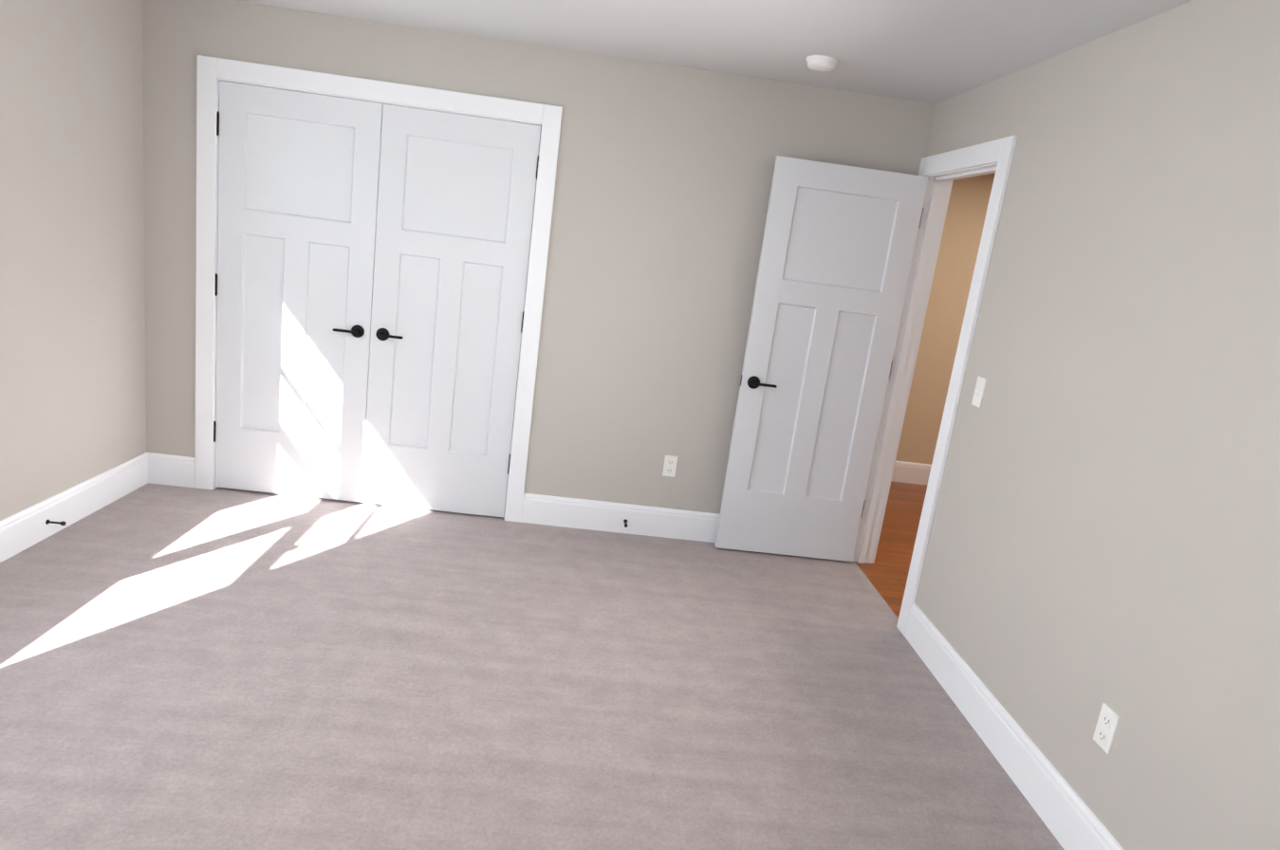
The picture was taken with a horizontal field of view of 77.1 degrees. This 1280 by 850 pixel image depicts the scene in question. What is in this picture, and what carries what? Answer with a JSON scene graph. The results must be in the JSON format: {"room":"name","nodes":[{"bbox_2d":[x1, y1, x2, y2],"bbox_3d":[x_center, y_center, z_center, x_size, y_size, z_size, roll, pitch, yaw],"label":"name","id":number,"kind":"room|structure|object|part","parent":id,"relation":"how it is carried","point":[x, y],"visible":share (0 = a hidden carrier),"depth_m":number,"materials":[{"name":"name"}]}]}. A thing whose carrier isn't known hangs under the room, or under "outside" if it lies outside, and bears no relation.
{"room":"empty bedroom","nodes":[
{"label":"empty bedroom","id":0,"kind":"room"},
{"bbox_2d":[0,0,146,520],"bbox_3d":[-2.454,-0.473,2.280,0.160,2.400,5.200,7,13,-4],"label":"wall","id":1,"kind":"structure","parent":0,"point":[72,357],"depth_m":3.41,"materials":[{"name":"beige paint"}]},
{"bbox_2d":[0,452,155,562],"bbox_3d":[-2.494,0.702,2.170,0.015,0.165,4.215,7,13,-4],"label":"baseboard","id":2,"kind":"structure","parent":1,"relation":"attached to","point":[27,528],"depth_m":3.61,"materials":[{"name":"white paint"}]},
{"bbox_2d":[45,519,66,525],"bbox_3d":[-2.510,0.420,3.453,0.077,0.022,0.022,7,13,-4],"label":"doorstop","id":3,"kind":"object","parent":2,"relation":"attached to","point":[47,521],"visible":1,"depth_m":3.45,"materials":[{"name":"black metal"}]},
{"bbox_2d":[0,482,1064,849],"bbox_3d":[-0.722,0.953,2.690,3.977,0.100,5.200,7,13,-4],"label":"floor carpet","id":4,"kind":"object","parent":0,"point":[201,669],"visible":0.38,"depth_m":2.73,"materials":[{"name":"grey carpet"}]},
{"bbox_2d":[142,0,935,514],"bbox_3d":[-0.573,-0.657,4.165,3.792,2.400,0.120,7,13,-4],"label":"wall","id":5,"kind":"structure","parent":0,"point":[664,173],"depth_m":4.02,"materials":[{"name":"beige paint"}]},
{"bbox_2d":[213,80,382,502],"bbox_3d":[-1.752,-0.614,4.081,0.772,2.030,0.135,7,13,-4],"label":"closet door","id":6,"kind":"structure","parent":5,"relation":"in","point":[298,180],"depth_m":4.05,"materials":[{"name":"white paint"}]},
{"bbox_2d":[194,55,562,522],"bbox_3d":[-1.369,-0.585,4.146,1.572,2.067,0.120,7,13,-4],"label":"door frame","id":7,"kind":"structure","parent":5,"relation":"attached to","point":[243,83],"depth_m":3.90,"materials":[{"name":"white paint"}]},
{"bbox_2d":[361,103,541,517],"bbox_3d":[-0.984,-0.526,4.136,0.772,2.030,0.135,7,13,-4],"label":"closet door","id":8,"kind":"structure","parent":5,"relation":"in","point":[455,206],"depth_m":4.11,"materials":[{"name":"white paint"}]},
{"bbox_2d":[520,492,719,542],"bbox_3d":[0.265,0.551,4.415,1.819,0.165,0.015,7,13,-4],"label":"baseboard","id":9,"kind":"structure","parent":5,"relation":"attached to","point":[537,509],"depth_m":4.38,"materials":[{"name":"white paint"}]},
{"bbox_2d":[662,455,677,477],"bbox_3d":[0.162,0.222,4.337,0.070,0.115,0.008,7,13,-4],"label":"electrical outlet","id":10,"kind":"object","parent":5,"relation":"attached to","point":[670,465],"visible":1,"depth_m":4.34,"materials":[{"name":"white plastic"}]},
{"bbox_2d":[232,0,1193,104],"bbox_3d":[2.260,-1.659,4.471,9.542,0.120,9.600,7,13,-4],"label":"ceiling","id":11,"kind":"structure","parent":0,"point":[933,51],"depth_m":3.17,"materials":[{"name":"paint"}]},
{"bbox_2d":[806,55,837,71],"bbox_3d":[0.768,-1.526,3.403,0.132,0.042,0.132,7,13,-4],"label":"smoke detector","id":12,"kind":"object","parent":11,"relation":"attached to","point":[819,63],"visible":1,"depth_m":3.36,"materials":[{"name":"white plastic"}]},
{"bbox_2d":[854,481,927,617],"bbox_3d":[2.920,1.004,4.559,3.515,0.100,3.780,7,13,-4],"label":"floor","id":13,"kind":"structure","parent":0,"point":[886,573],"depth_m":4.82,"materials":[{"name":"brown wood"}]},
{"bbox_2d":[895,172,995,464],"bbox_3d":[4.060,-0.514,6.196,5.470,2.400,0.120,7,13,-4],"label":"wall","id":14,"kind":"structure","parent":0,"point":[968,204],"depth_m":5.99,"materials":[{"name":"beige paint"}]},
{"bbox_2d":[891,461,931,485],"bbox_3d":[2.106,0.373,6.249,1.805,0.165,0.015,7,13,-4],"label":"baseboard","id":15,"kind":"structure","parent":14,"relation":"attached to","point":[911,473],"depth_m":6.23,"materials":[{"name":"white paint"}]},
{"bbox_2d":[914,0,1279,849],"bbox_3d":[1.423,-0.125,2.984,0.120,2.400,6.080,7,13,-4],"label":"wall","id":16,"kind":"structure","parent":0,"point":[1106,524],"depth_m":2.27,"materials":[{"name":"beige paint"}]},
{"bbox_2d":[714,155,928,561],"bbox_3d":[0.915,-0.281,4.155,0.770,2.030,0.135,7,13,-4],"label":"room door","id":17,"kind":"structure","parent":16,"relation":"in","point":[837,252],"depth_m":4.13,"materials":[{"name":"white paint"}]},
{"bbox_3d":[0.922,-0.334,4.143,0.770,1.640,0.135,7,13,-4],"label":"room door hardware","id":18,"kind":"part","parent":17,"relation":"part of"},
{"bbox_2d":[852,135,1017,635],"bbox_3d":[1.371,-0.190,3.824,0.156,2.140,0.952,7,13,-4],"label":"door frame","id":19,"kind":"structure","parent":16,"relation":"attached to","point":[1000,152],"depth_m":3.98,"materials":[{"name":"white paint"}]},
{"bbox_2d":[971,376,986,408],"bbox_3d":[1.338,-0.132,3.190,0.022,0.115,0.070,7,13,-4],"label":"light switch","id":20,"kind":"object","parent":16,"relation":"attached to","point":[979,390],"visible":0.98,"depth_m":3.19,"materials":[{"name":"white plastic"}]},
{"bbox_2d":[904,603,1124,849],"bbox_3d":[1.269,1.236,1.995,0.015,0.165,3.248,7,13,-4],"label":"baseboard","id":21,"kind":"structure","parent":16,"relation":"attached to","point":[1061,809],"depth_m":2.67,"materials":[{"name":"white paint"}]},
{"bbox_2d":[1093,703,1119,754],"bbox_3d":[1.300,0.847,2.244,0.008,0.115,0.070,7,13,-4],"label":"electrical outlet","id":22,"kind":"object","parent":16,"relation":"attached to","point":[1106,726],"visible":1,"depth_m":2.24,"materials":[{"name":"white plastic"}]}
]}

